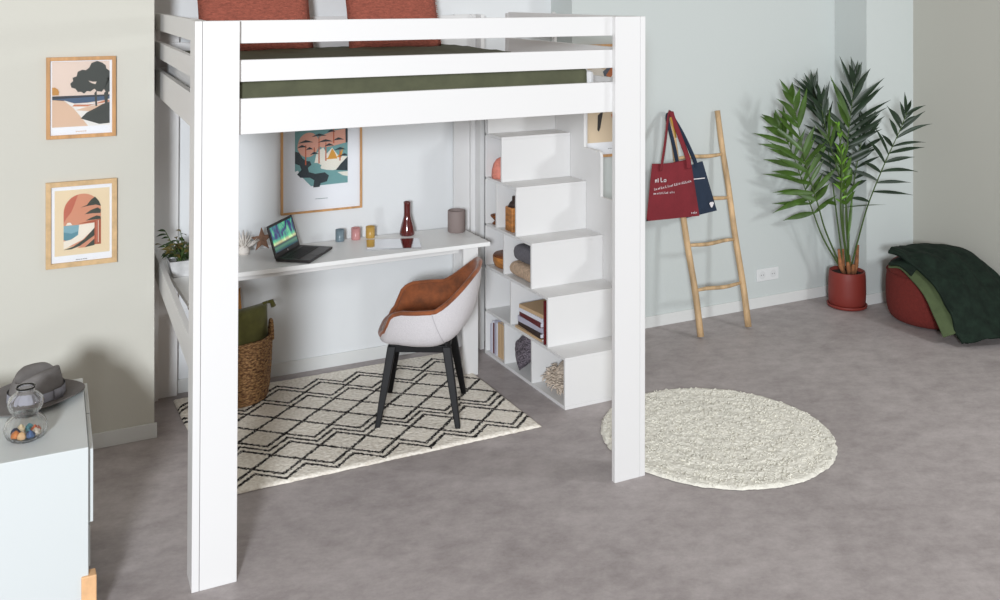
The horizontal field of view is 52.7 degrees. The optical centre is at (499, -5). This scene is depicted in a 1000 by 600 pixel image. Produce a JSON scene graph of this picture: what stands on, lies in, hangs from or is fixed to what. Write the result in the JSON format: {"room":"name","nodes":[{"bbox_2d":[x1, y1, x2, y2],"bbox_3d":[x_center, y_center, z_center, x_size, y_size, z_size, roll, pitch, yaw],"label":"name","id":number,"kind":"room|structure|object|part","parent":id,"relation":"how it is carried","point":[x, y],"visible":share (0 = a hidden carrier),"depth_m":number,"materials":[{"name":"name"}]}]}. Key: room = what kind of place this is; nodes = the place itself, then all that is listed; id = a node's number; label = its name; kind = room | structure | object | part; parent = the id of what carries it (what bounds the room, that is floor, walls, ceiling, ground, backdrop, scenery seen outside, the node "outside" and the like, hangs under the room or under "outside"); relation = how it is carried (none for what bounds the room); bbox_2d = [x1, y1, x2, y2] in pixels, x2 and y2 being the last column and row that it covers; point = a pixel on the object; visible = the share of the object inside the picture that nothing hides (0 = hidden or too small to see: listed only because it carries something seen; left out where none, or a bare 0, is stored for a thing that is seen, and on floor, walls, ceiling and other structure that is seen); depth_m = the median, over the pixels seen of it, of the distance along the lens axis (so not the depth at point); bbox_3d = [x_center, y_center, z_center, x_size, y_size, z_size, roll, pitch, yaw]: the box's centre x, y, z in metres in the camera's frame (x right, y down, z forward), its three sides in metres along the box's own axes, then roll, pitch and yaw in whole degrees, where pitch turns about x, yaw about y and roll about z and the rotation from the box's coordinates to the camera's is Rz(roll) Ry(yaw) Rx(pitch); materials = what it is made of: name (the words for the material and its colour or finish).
{"room":"bedroom","nodes":[
{"label":"bedroom","id":0,"kind":"room"},
{"bbox_2d":[0,0,153,433],"bbox_3d":[-2.933,0.750,4.831,2.342,2.900,0.730,0,0,-27],"label":"wall","id":1,"kind":"structure","parent":0,"point":[95,322],"depth_m":4.88,"materials":[{"name":"grey paint"}]},
{"bbox_2d":[46,56,115,139],"bbox_3d":[-2.019,0.488,4.872,0.311,0.390,0.022,0,0,-27],"label":"framed picture","id":2,"kind":"object","parent":1,"relation":"attached to","point":[80,91],"visible":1,"depth_m":4.87,"materials":[{"name":"multicoloured paper"}]},
{"bbox_2d":[46,178,116,269],"bbox_3d":[-2.018,1.095,4.873,0.318,0.410,0.022,0,0,-27],"label":"framed picture","id":3,"kind":"object","parent":1,"relation":"attached to","point":[81,215],"visible":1,"depth_m":4.87,"materials":[{"name":"multicoloured paper"}]},
{"bbox_2d":[92,422,156,449],"bbox_3d":[-2.760,2.163,4.503,2.354,0.075,0.012,0,0,-27],"label":"baseboard","id":4,"kind":"structure","parent":1,"relation":"attached to","point":[145,431],"depth_m":4.96,"materials":[{"name":"white paint"}]},
{"bbox_2d":[154,0,550,379],"bbox_3d":[-0.859,0.750,6.181,2.579,2.900,0.200,0,0,-27],"label":"wall","id":5,"kind":"structure","parent":0,"point":[331,311],"depth_m":6.06,"materials":[{"name":"white paint"}]},
{"bbox_2d":[280,127,361,215],"bbox_3d":[-1.050,0.925,5.958,0.490,0.690,0.022,0,0,-27],"label":"framed picture","id":6,"kind":"object","parent":5,"relation":"attached to","point":[321,170],"visible":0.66,"depth_m":5.95,"materials":[{"name":"multicoloured paper"}]},
{"bbox_2d":[177,329,484,393],"bbox_3d":[-0.808,2.163,6.087,2.549,0.075,0.012,0,0,-27],"label":"baseboard","id":7,"kind":"structure","parent":5,"relation":"attached to","point":[379,352],"depth_m":5.96,"materials":[{"name":"white paint"}]},
{"bbox_2d":[89,296,999,599],"bbox_3d":[1.275,2.250,3.675,8.800,0.100,6.600,0,0,-27],"label":"floor","id":8,"kind":"structure","parent":0,"point":[907,507],"depth_m":4.35,"materials":[{"name":"concrete"}]},
{"bbox_2d":[0,378,96,599],"bbox_3d":[-1.993,1.890,3.647,0.987,0.620,0.713,0,0,-27],"label":"base cabinet","id":9,"kind":"object","parent":8,"relation":"on","point":[46,482],"visible":0.98,"depth_m":3.49,"materials":[{"name":"grey paint"}]},
{"bbox_2d":[3,382,47,443],"bbox_3d":[-1.695,1.487,3.609,0.146,0.186,0.144,0,0,-27],"label":"glass vase","id":10,"kind":"object","parent":9,"relation":"on","point":[27,424],"visible":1,"depth_m":3.57,"materials":[{"name":"clear glass"}]},
{"bbox_2d":[0,362,84,416],"bbox_3d":[-1.820,1.520,3.966,0.356,0.116,0.345,0,0,-27],"label":"hat","id":11,"kind":"object","parent":9,"relation":"on","point":[48,379],"visible":0.77,"depth_m":3.94,"materials":[{"name":"grey fabric"}]},
{"bbox_3d":[-1.820,1.518,3.966,0.209,0.112,0.200,0,0,-27],"label":"crown","id":12,"kind":"part","parent":11,"relation":"part of","materials":[{"name":"grey fabric"}]},
{"bbox_3d":[-1.645,1.726,4.018,0.014,0.258,0.326,0,0,-24],"label":"drawer","id":13,"kind":"part","parent":9,"relation":"part of","materials":[{"name":"grey paint"}]},
{"bbox_3d":[-1.447,2.114,3.552,0.050,0.172,0.050,0,0,-27],"label":"leg","id":14,"kind":"part","parent":9,"relation":"part of","materials":[{"name":"brown wood"}]},
{"bbox_3d":[-1.513,1.938,3.709,0.004,0.145,0.326,0,0,-24],"label":"drawer","id":15,"kind":"part","parent":9,"relation":"part of","materials":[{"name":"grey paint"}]},
{"bbox_3d":[-1.509,1.726,3.712,0.014,0.258,0.326,0,0,-24],"label":"drawer","id":16,"kind":"part","parent":9,"relation":"part of","materials":[{"name":"grey paint"}]},
{"bbox_2d":[163,228,489,374],"bbox_3d":[-0.854,1.817,5.494,1.780,0.767,0.870,0,0,-27],"label":"desk","id":17,"kind":"object","parent":8,"relation":"on","point":[259,263],"visible":0.41,"depth_m":5.69,"materials":[{"name":"white paint"}]},
{"bbox_2d":[155,229,188,277],"bbox_3d":[-1.614,1.320,5.202,0.270,0.227,0.341,0,0,42],"label":"potted plant","id":18,"kind":"object","parent":17,"relation":"on","point":[177,261],"visible":0.74,"depth_m":5.17,"materials":[{"name":"green plant"}]},
{"bbox_3d":[-1.637,1.391,5.202,0.146,0.085,0.146,0,0,-27],"label":"pot","id":19,"kind":"part","parent":18,"relation":"part of","materials":[{"name":"white ceramic"}]},
{"bbox_2d":[239,230,258,254],"bbox_3d":[-1.420,1.368,5.610,0.152,0.130,0.139,0,0,8],"label":"ornament","id":20,"kind":"object","parent":17,"relation":"on","point":[244,244],"visible":0.88,"depth_m":5.60,"materials":[{"name":"beige ceramic"}]},
{"bbox_2d":[251,227,268,249],"bbox_3d":[-1.341,1.366,5.676,0.127,0.121,0.044,0,0,8],"label":"starfish","id":21,"kind":"object","parent":17,"relation":"on","point":[262,238],"visible":0.86,"depth_m":5.67,"materials":[{"name":"brown"}]},
{"bbox_2d":[266,215,331,262],"bbox_3d":[-1.105,1.339,5.583,0.254,0.184,0.316,0,0,13],"label":"laptop","id":22,"kind":"object","parent":17,"relation":"on","point":[286,247],"visible":1,"depth_m":5.57,"materials":[{"name":"black plastic"}]},
{"bbox_3d":[-1.202,1.333,5.605,0.057,0.172,0.316,0,0,13],"label":"lid","id":23,"kind":"part","parent":22,"relation":"part of","materials":[{"name":"black plastic"}]},
{"bbox_2d":[335,228,343,241],"bbox_3d":[-0.936,1.399,5.906,0.052,0.068,0.052,0,0,-27],"label":"candle holder","id":24,"kind":"object","parent":17,"relation":"on","point":[339,233],"visible":1,"depth_m":5.88,"materials":[{"name":"blue glass"}]},
{"bbox_2d":[351,227,359,239],"bbox_3d":[-0.850,1.399,5.950,0.054,0.068,0.054,0,0,-27],"label":"candle holder","id":25,"kind":"object","parent":17,"relation":"on","point":[355,231],"visible":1,"depth_m":5.93,"materials":[{"name":"pink glass"}]},
{"bbox_2d":[366,225,374,238],"bbox_3d":[-0.769,1.399,5.990,0.054,0.067,0.054,0,0,-27],"label":"candle holder","id":26,"kind":"object","parent":17,"relation":"on","point":[370,229],"visible":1,"depth_m":5.97,"materials":[{"name":"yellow glass"}]},
{"bbox_2d":[366,238,420,250],"bbox_3d":[-0.614,1.429,5.817,0.310,0.007,0.230,0,0,-8],"label":"tray","id":27,"kind":"object","parent":17,"relation":"on","point":[405,243],"visible":1,"depth_m":5.79,"materials":[{"name":"silver metal"}]},
{"bbox_2d":[400,201,414,235],"bbox_3d":[-0.557,1.333,6.059,0.091,0.200,0.091,0,0,-27],"label":"bottle vase","id":28,"kind":"object","parent":27,"relation":"on","point":[407,229],"visible":1,"depth_m":6.04,"materials":[{"name":"red ceramic"}]},
{"bbox_2d":[448,208,464,232],"bbox_3d":[-0.265,1.367,6.146,0.107,0.131,0.107,0,0,-27],"label":"storage jar","id":29,"kind":"object","parent":17,"relation":"on","point":[456,216],"visible":1,"depth_m":6.10,"materials":[{"name":"grey ceramic"}]},
{"bbox_3d":[-0.174,1.829,5.858,0.095,0.742,0.025,0,0,-27],"label":"leg","id":30,"kind":"part","parent":17,"relation":"part of","materials":[{"name":"white paint"}]},
{"bbox_2d":[173,353,541,493],"bbox_3d":[-0.780,2.191,5.315,1.628,0.017,1.203,0,0,-27],"label":"area rug","id":31,"kind":"object","parent":8,"relation":"on","point":[312,426],"visible":0.79,"depth_m":5.17,"materials":[{"name":"white fabric"}]},
{"bbox_2d":[238,318,273,407],"bbox_3d":[-1.458,1.980,5.512,0.441,0.403,0.418,0,0,-27],"label":"wicker basket","id":32,"kind":"object","parent":31,"relation":"on","point":[254,358],"visible":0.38,"depth_m":5.38,"materials":[{"name":"wicker"}]},
{"bbox_2d":[188,288,241,309],"bbox_3d":[-1.542,1.815,5.558,0.357,0.359,0.107,0,0,-42],"label":"cushion","id":33,"kind":"object","parent":32,"relation":"in","point":[239,291],"visible":0.03,"depth_m":5.64,"materials":[{"name":"fabric"}]},
{"bbox_2d":[238,299,275,345],"bbox_3d":[-1.385,1.861,5.517,0.377,0.335,0.123,0,0,-44],"label":"cushion","id":34,"kind":"object","parent":32,"relation":"in","point":[252,320],"visible":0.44,"depth_m":5.51,"materials":[{"name":"green fabric"}]},
{"bbox_3d":[-1.264,1.827,5.576,0.022,0.097,0.146,0,0,-18],"label":"handle","id":35,"kind":"part","parent":32,"relation":"part of","materials":[{"name":"wicker"}]},
{"bbox_2d":[375,257,482,428],"bbox_3d":[-0.364,1.787,5.335,0.544,0.796,0.590,0,0,2],"label":"tub chair","id":36,"kind":"object","parent":31,"relation":"on","point":[426,316],"visible":1,"depth_m":5.15,"materials":[{"name":"grey fabric"}]},
{"bbox_3d":[-0.581,1.990,5.159,0.058,0.390,0.143,0,0,37],"label":"leg","id":37,"kind":"part","parent":36,"relation":"part of","materials":[{"name":"black wood"}]},
{"bbox_3d":[-0.569,1.990,5.526,0.064,0.390,0.140,0,0,-27],"label":"leg","id":38,"kind":"part","parent":36,"relation":"part of","materials":[{"name":"black wood"}]},
{"bbox_3d":[-0.410,1.809,5.337,0.312,0.036,0.328,0,0,2],"label":"leg frame","id":39,"kind":"part","parent":36,"relation":"part of","materials":[{"name":"black wood"}]},
{"bbox_3d":[-0.251,1.990,5.149,0.064,0.390,0.140,0,0,-27],"label":"leg","id":40,"kind":"part","parent":36,"relation":"part of","materials":[{"name":"black wood"}]},
{"bbox_3d":[-0.239,1.990,5.516,0.058,0.390,0.143,0,0,37],"label":"leg","id":41,"kind":"part","parent":36,"relation":"part of","materials":[{"name":"black wood"}]},
{"bbox_2d":[154,12,644,592],"bbox_3d":[-0.644,1.147,5.067,2.098,2.107,1.960,0,0,-27],"label":"bed","id":42,"kind":"object","parent":8,"relation":"on","point":[212,107],"visible":0.89,"depth_m":4.21,"materials":[{"name":"white paint"}]},
{"bbox_3d":[-1.828,1.157,5.490,0.182,2.085,0.135,0,0,-27],"label":"post","id":43,"kind":"part","parent":42,"relation":"part of","materials":[{"name":"white paint"}]},
{"bbox_3d":[-1.493,1.438,4.636,0.027,0.125,1.843,0,0,-24],"label":"rail","id":44,"kind":"part","parent":42,"relation":"part of","materials":[{"name":"white paint"}]},
{"bbox_3d":[-1.487,0.284,4.639,0.026,0.083,1.843,0,0,-24],"label":"guard rail","id":45,"kind":"part","parent":42,"relation":"part of","materials":[{"name":"white paint"}]},
{"bbox_3d":[-1.486,0.137,4.640,0.026,0.087,1.843,0,0,-24],"label":"guard rail","id":46,"kind":"part","parent":42,"relation":"part of","materials":[{"name":"white paint"}]},
{"bbox_3d":[-1.087,1.147,3.819,0.178,2.107,0.135,0,0,-27],"label":"post","id":47,"kind":"part","parent":42,"relation":"part of","materials":[{"name":"white paint"}]},
{"bbox_3d":[-1.020,0.160,5.928,1.928,0.080,0.026,0,0,-27],"label":"guard rail","id":48,"kind":"part","parent":42,"relation":"part of","materials":[{"name":"white paint"}]},
{"bbox_3d":[-1.020,0.292,5.928,1.929,0.075,0.026,0,0,-27],"label":"guard rail","id":49,"kind":"part","parent":42,"relation":"part of","materials":[{"name":"white paint"}]},
{"bbox_2d":[167,64,592,87],"bbox_3d":[-0.695,0.409,5.041,1.771,0.138,1.780,0,0,-27],"label":"mattress","id":50,"kind":"object","parent":42,"relation":"on","point":[177,74],"visible":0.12,"depth_m":4.81,"materials":[{"name":"white"}]},
{"bbox_2d":[183,44,586,97],"bbox_3d":[-0.721,0.369,4.984,1.731,0.175,1.914,0,0,-27],"label":"bedspread","id":51,"kind":"object","parent":50,"relation":"on","point":[255,89],"visible":0.48,"depth_m":4.31,"materials":[{"name":"green fabric"}]},
{"bbox_2d":[197,0,313,50],"bbox_3d":[-1.334,0.085,5.501,0.620,0.450,0.212,0,0,-27],"label":"pillow","id":52,"kind":"object","parent":51,"relation":"on","point":[208,10],"visible":0.47,"depth_m":5.43,"materials":[{"name":"fabric"}]},
{"bbox_2d":[346,0,440,47],"bbox_3d":[-0.626,0.085,5.873,0.575,0.450,0.212,0,0,-27],"label":"pillow","id":53,"kind":"object","parent":51,"relation":"on","point":[356,9],"visible":0.48,"depth_m":5.79,"materials":[{"name":"fabric"}]},
{"bbox_3d":[-0.246,0.137,4.217,1.951,0.087,0.026,0,0,-27],"label":"guard rail","id":54,"kind":"part","parent":42,"relation":"part of","materials":[{"name":"white paint"}]},
{"bbox_3d":[-0.246,0.284,4.217,1.952,0.083,0.026,0,0,-27],"label":"guard rail","id":55,"kind":"part","parent":42,"relation":"part of","materials":[{"name":"white paint"}]},
{"bbox_3d":[-0.196,1.157,6.318,0.167,2.085,0.135,0,0,-27],"label":"post","id":56,"kind":"part","parent":42,"relation":"part of","materials":[{"name":"white paint"}]},
{"bbox_3d":[0.062,0.313,5.883,0.058,0.426,0.035,0,0,-27],"label":"guard post","id":57,"kind":"part","parent":42,"relation":"part of","materials":[{"name":"white paint"}]},
{"bbox_3d":[0.332,0.284,5.265,0.026,0.083,1.312,0,0,-25],"label":"guard rail","id":58,"kind":"part","parent":42,"relation":"part of","materials":[{"name":"white paint"}]},
{"bbox_3d":[0.332,0.137,5.265,0.026,0.087,1.312,0,0,-25],"label":"guard rail","id":59,"kind":"part","parent":42,"relation":"part of","materials":[{"name":"white paint"}]},
{"bbox_3d":[0.565,1.147,4.657,0.173,2.107,0.135,0,0,-27],"label":"post","id":60,"kind":"part","parent":42,"relation":"part of","materials":[{"name":"white paint"}]},
{"bbox_2d":[485,12,611,409],"bbox_3d":[0.351,1.150,5.899,0.495,2.100,0.988,0,0,-27],"label":"staircase","id":61,"kind":"structure","parent":8,"relation":"on","point":[562,212],"depth_m":5.93,"materials":[{"name":"white paint"}]},
{"bbox_2d":[490,323,491,351],"bbox_3d":[0.015,2.097,6.239,0.160,0.170,0.014,0,0,-27],"label":"book","id":62,"kind":"object","parent":61,"relation":"on","point":[490,323],"visible":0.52,"depth_m":6.21,"materials":[{"name":"grey paper"}]},
{"bbox_2d":[490,213,495,224],"bbox_3d":[-0.015,1.369,6.194,0.088,0.056,0.088,0,0,-27],"label":"footed bowl","id":63,"kind":"object","parent":61,"relation":"on","point":[493,215],"visible":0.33,"depth_m":6.17,"materials":[{"name":"brown wood"}]},
{"bbox_2d":[493,323,493,352],"bbox_3d":[0.031,2.090,6.207,0.160,0.185,0.013,0,0,-27],"label":"book","id":64,"kind":"object","parent":61,"relation":"on","point":[493,323],"visible":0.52,"depth_m":6.17,"materials":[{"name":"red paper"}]},
{"bbox_2d":[492,320,497,351],"bbox_3d":[0.029,2.087,6.222,0.170,0.190,0.020,0,0,-27],"label":"book","id":65,"kind":"object","parent":61,"relation":"on","point":[494,320],"visible":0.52,"depth_m":6.18,"materials":[{"name":"white paper"}]},
{"bbox_2d":[491,157,500,178],"bbox_3d":[0.005,1.049,6.176,0.115,0.126,0.112,0,0,-27],"label":"lantern","id":66,"kind":"object","parent":61,"relation":"on","point":[496,169],"visible":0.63,"depth_m":6.14,"materials":[{"name":"pink"}]},
{"bbox_2d":[496,323,497,355],"bbox_3d":[0.054,2.084,6.168,0.165,0.195,0.018,0,0,-27],"label":"book","id":67,"kind":"object","parent":61,"relation":"on","point":[496,323],"visible":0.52,"depth_m":6.13,"materials":[{"name":"white paper"}]},
{"bbox_2d":[493,250,502,268],"bbox_3d":[0.057,1.611,6.167,0.204,0.083,0.204,0,0,-27],"label":"wooden bowl","id":68,"kind":"object","parent":61,"relation":"on","point":[498,255],"visible":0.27,"depth_m":6.11,"materials":[{"name":"brown wood"}]},
{"bbox_3d":[0.057,1.579,6.167,0.198,0.017,0.198,0,0,-27],"label":"lid","id":69,"kind":"part","parent":68,"relation":"part of","materials":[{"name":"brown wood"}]},
{"bbox_2d":[494,320,501,354],"bbox_3d":[0.047,2.082,6.186,0.170,0.200,0.024,0,0,-27],"label":"book","id":70,"kind":"object","parent":61,"relation":"on","point":[495,322],"visible":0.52,"depth_m":6.16,"materials":[{"name":"grey paper"}]},
{"bbox_2d":[498,322,503,357],"bbox_3d":[0.072,2.079,6.144,0.175,0.205,0.028,0,0,-27],"label":"book","id":71,"kind":"object","parent":61,"relation":"on","point":[499,323],"visible":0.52,"depth_m":6.10,"materials":[{"name":"beige paper"}]},
{"bbox_2d":[501,323,503,359],"bbox_3d":[0.093,2.078,6.108,0.180,0.208,0.040,0,0,-27],"label":"book","id":72,"kind":"object","parent":61,"relation":"on","point":[502,324],"visible":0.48,"depth_m":6.06,"materials":[{"name":"beige paper"}]},
{"bbox_2d":[505,196,514,232],"bbox_3d":[0.089,1.294,6.011,0.090,0.207,0.090,0,0,-27],"label":"bottle","id":73,"kind":"object","parent":61,"relation":"on","point":[510,209],"visible":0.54,"depth_m":5.98,"materials":[{"name":"brown wood"}]},
{"bbox_2d":[510,260,529,281],"bbox_3d":[0.225,1.607,5.920,0.245,0.090,0.285,0,0,-27],"label":"folded blanket","id":74,"kind":"object","parent":61,"relation":"on","point":[519,268],"visible":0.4,"depth_m":5.88,"materials":[{"name":"beige fabric"}]},
{"bbox_2d":[514,243,529,264],"bbox_3d":[0.237,1.509,5.910,0.234,0.103,0.255,0,0,-27],"label":"folded blanket","id":75,"kind":"object","parent":74,"relation":"on","point":[521,251],"visible":0.35,"depth_m":5.88,"materials":[{"name":"grey fabric"}]},
{"bbox_2d":[515,335,530,370],"bbox_3d":[0.152,2.062,5.897,0.121,0.236,0.251,0,0,-27],"label":"cushion","id":76,"kind":"object","parent":61,"relation":"on","point":[523,345],"visible":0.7,"depth_m":5.86,"materials":[{"name":"fabric"}]},
{"bbox_2d":[515,325,542,341],"bbox_3d":[0.254,1.919,5.798,0.216,0.012,0.294,0,0,-29],"label":"book","id":77,"kind":"object","parent":61,"relation":"on","point":[519,327],"visible":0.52,"depth_m":5.76,"materials":[{"name":"beige paper"}]},
{"bbox_2d":[518,321,542,338],"bbox_3d":[0.254,1.900,5.798,0.206,0.026,0.282,0,0,-27],"label":"book","id":78,"kind":"object","parent":77,"relation":"on","point":[539,335],"visible":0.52,"depth_m":5.71,"materials":[{"name":"black paper"}]},
{"bbox_2d":[518,315,542,333],"bbox_3d":[0.254,1.871,5.798,0.189,0.030,0.276,0,0,-30],"label":"book","id":79,"kind":"object","parent":78,"relation":"on","point":[520,319],"visible":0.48,"depth_m":5.76,"materials":[{"name":"grey paper"}]},
{"bbox_2d":[519,311,542,327],"bbox_3d":[0.254,1.842,5.798,0.194,0.028,0.261,0,0,-27],"label":"book","id":80,"kind":"object","parent":79,"relation":"on","point":[535,322],"visible":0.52,"depth_m":5.72,"materials":[{"name":"red paper"}]},
{"bbox_2d":[519,308,542,322],"bbox_3d":[0.254,1.816,5.798,0.189,0.022,0.258,0,0,-30],"label":"book","id":81,"kind":"object","parent":80,"relation":"on","point":[525,312],"visible":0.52,"depth_m":5.74,"materials":[{"name":"white paper"}]},
{"bbox_2d":[519,299,545,317],"bbox_3d":[0.254,1.795,5.798,0.180,0.020,0.248,0,0,-33],"label":"book","id":82,"kind":"object","parent":81,"relation":"on","point":[534,307],"visible":0.41,"depth_m":5.81,"materials":[{"name":"beige paper"}]},
{"bbox_2d":[543,300,546,344],"bbox_3d":[0.341,1.805,5.625,0.220,0.240,0.012,0,0,-27],"label":"book","id":83,"kind":"object","parent":61,"relation":"on","point":[544,302],"visible":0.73,"depth_m":5.58,"materials":[{"name":"red paper"}]},
{"bbox_2d":[540,360,563,395],"bbox_3d":[0.363,2.105,5.585,0.225,0.146,0.272,0,0,-27],"label":"cushion","id":84,"kind":"object","parent":61,"relation":"on","point":[555,377],"visible":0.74,"depth_m":5.58,"materials":[{"name":"beige fabric"}]},
{"bbox_3d":[0.563,1.150,6.006,0.019,2.100,0.988,0,0,-27],"label":"panel","id":85,"kind":"part","parent":61,"relation":"part of","materials":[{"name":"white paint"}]},
{"bbox_2d":[669,110,751,336],"bbox_3d":[1.393,1.487,6.703,0.473,1.411,0.336,0,0,-27],"label":"wooden ladder","id":86,"kind":"object","parent":8,"relation":"on","point":[742,282],"visible":0.88,"depth_m":6.71,"materials":[{"name":"brown wood"}]},
{"bbox_2d":[646,110,698,220],"bbox_3d":[1.121,1.098,6.531,0.213,0.689,0.371,0,0,33],"label":"tote bag","id":87,"kind":"object","parent":86,"relation":"hanging from","point":[672,192],"visible":1,"depth_m":6.51,"materials":[{"name":"red fabric"}]},
{"bbox_3d":[1.211,1.492,6.611,0.050,1.401,0.337,0,0,-33],"label":"rail","id":88,"kind":"part","parent":86,"relation":"part of","materials":[{"name":"brown wood"}]},
{"bbox_2d":[665,110,716,217],"bbox_3d":[1.272,1.113,6.682,0.357,0.705,0.152,0,0,1],"label":"tote bag","id":89,"kind":"object","parent":86,"relation":"hanging from","point":[706,204],"visible":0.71,"depth_m":6.68,"materials":[{"name":"blue fabric"}]},
{"bbox_3d":[1.569,1.487,6.801,0.048,1.411,0.322,0,0,-33],"label":"rail","id":90,"kind":"part","parent":86,"relation":"part of","materials":[{"name":"brown wood"}]},
{"bbox_2d":[601,387,837,489],"bbox_3d":[1.082,2.188,5.070,1.161,0.019,1.160,0,0,-27],"label":"round rug","id":91,"kind":"object","parent":8,"relation":"on","point":[728,439],"visible":0.92,"depth_m":4.96,"materials":[{"name":"white carpet"}]},
{"bbox_2d":[754,58,929,310],"bbox_3d":[2.326,1.310,7.024,1.202,1.780,0.560,0,0,0],"label":"potted palm","id":92,"kind":"object","parent":8,"relation":"on","point":[846,284],"visible":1,"depth_m":7.00,"materials":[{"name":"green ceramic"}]},
{"bbox_2d":[828,266,865,307],"bbox_3d":[2.462,2.062,7.165,0.258,0.236,0.258,0,0,-27],"label":"pot","id":93,"kind":"object","parent":92,"relation":"attached to","point":[846,286],"depth_m":7.07,"materials":[{"name":"red ceramic"}]},
{"bbox_2d":[885,256,939,329],"bbox_3d":[2.937,1.992,6.862,0.595,0.415,0.595,0,0,-27],"label":"pouf","id":94,"kind":"object","parent":8,"relation":"on","point":[906,303],"visible":0.34,"depth_m":6.70,"materials":[{"name":"red fabric"}]},
{"bbox_2d":[888,243,999,343],"bbox_3d":[2.979,1.931,6.664,0.706,0.487,0.828,0,0,-27],"label":"quilt","id":95,"kind":"object","parent":94,"relation":"on","point":[961,291],"visible":1,"depth_m":6.52,"materials":[{"name":"green fabric"}]},
{"bbox_2d":[551,0,834,316],"bbox_3d":[1.359,0.750,7.155,2.259,2.900,0.470,0,0,-27],"label":"wall","id":96,"kind":"structure","parent":0,"point":[703,58],"depth_m":7.02,"materials":[{"name":"grey paint"}]},
{"bbox_2d":[586,44,611,156],"bbox_3d":[0.735,0.676,6.562,0.480,0.728,0.022,0,0,-27],"label":"framed picture","id":97,"kind":"object","parent":96,"relation":"attached to","point":[598,125],"visible":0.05,"depth_m":6.52,"materials":[{"name":"beige paper"}]},
{"bbox_2d":[645,285,827,328],"bbox_3d":[1.463,2.163,6.937,2.247,0.075,0.012,0,0,-27],"label":"baseboard","id":98,"kind":"structure","parent":96,"relation":"attached to","point":[782,298],"depth_m":7.01,"materials":[{"name":"white paint"}]},
{"bbox_2d":[756,266,778,281],"bbox_3d":[1.896,1.972,7.158,0.200,0.087,0.010,0,0,-27],"label":"wall socket","id":99,"kind":"object","parent":96,"relation":"attached to","point":[771,273],"visible":1,"depth_m":7.15,"materials":[{"name":"white plastic"}]},
{"bbox_2d":[759,271,764,278],"bbox_3d":[1.853,1.972,7.131,0.056,0.056,0.001,0,0,-27],"label":"outlet","id":100,"kind":"object","parent":99,"relation":"attached to","point":[761,273],"depth_m":7.13,"materials":[{"name":"white plastic"}]},
{"bbox_2d":[770,270,775,276],"bbox_3d":[1.942,1.972,7.176,0.056,0.056,0.001,0,0,-27],"label":"outlet","id":101,"kind":"object","parent":99,"relation":"attached to","point":[772,272],"depth_m":7.18,"materials":[{"name":"white plastic"}]},
{"bbox_2d":[835,0,912,294],"bbox_3d":[2.644,0.750,7.639,0.470,2.900,0.770,0,0,-27],"label":"wall","id":102,"kind":"structure","parent":0,"point":[878,34],"depth_m":7.29,"materials":[{"name":"grey paint"}]},
{"bbox_2d":[866,291,885,304],"bbox_3d":[2.810,2.163,7.285,0.470,0.075,0.012,0,0,-27],"label":"baseboard","id":103,"kind":"structure","parent":102,"relation":"attached to","point":[875,298],"depth_m":7.22,"materials":[{"name":"white paint"}]},
{"bbox_2d":[913,0,999,274],"bbox_3d":[3.402,0.750,6.885,0.200,2.900,2.800,0,0,-27],"label":"wall","id":104,"kind":"structure","parent":0,"point":[956,43],"depth_m":7.06,"materials":[{"name":"grey paint"}]}
]}

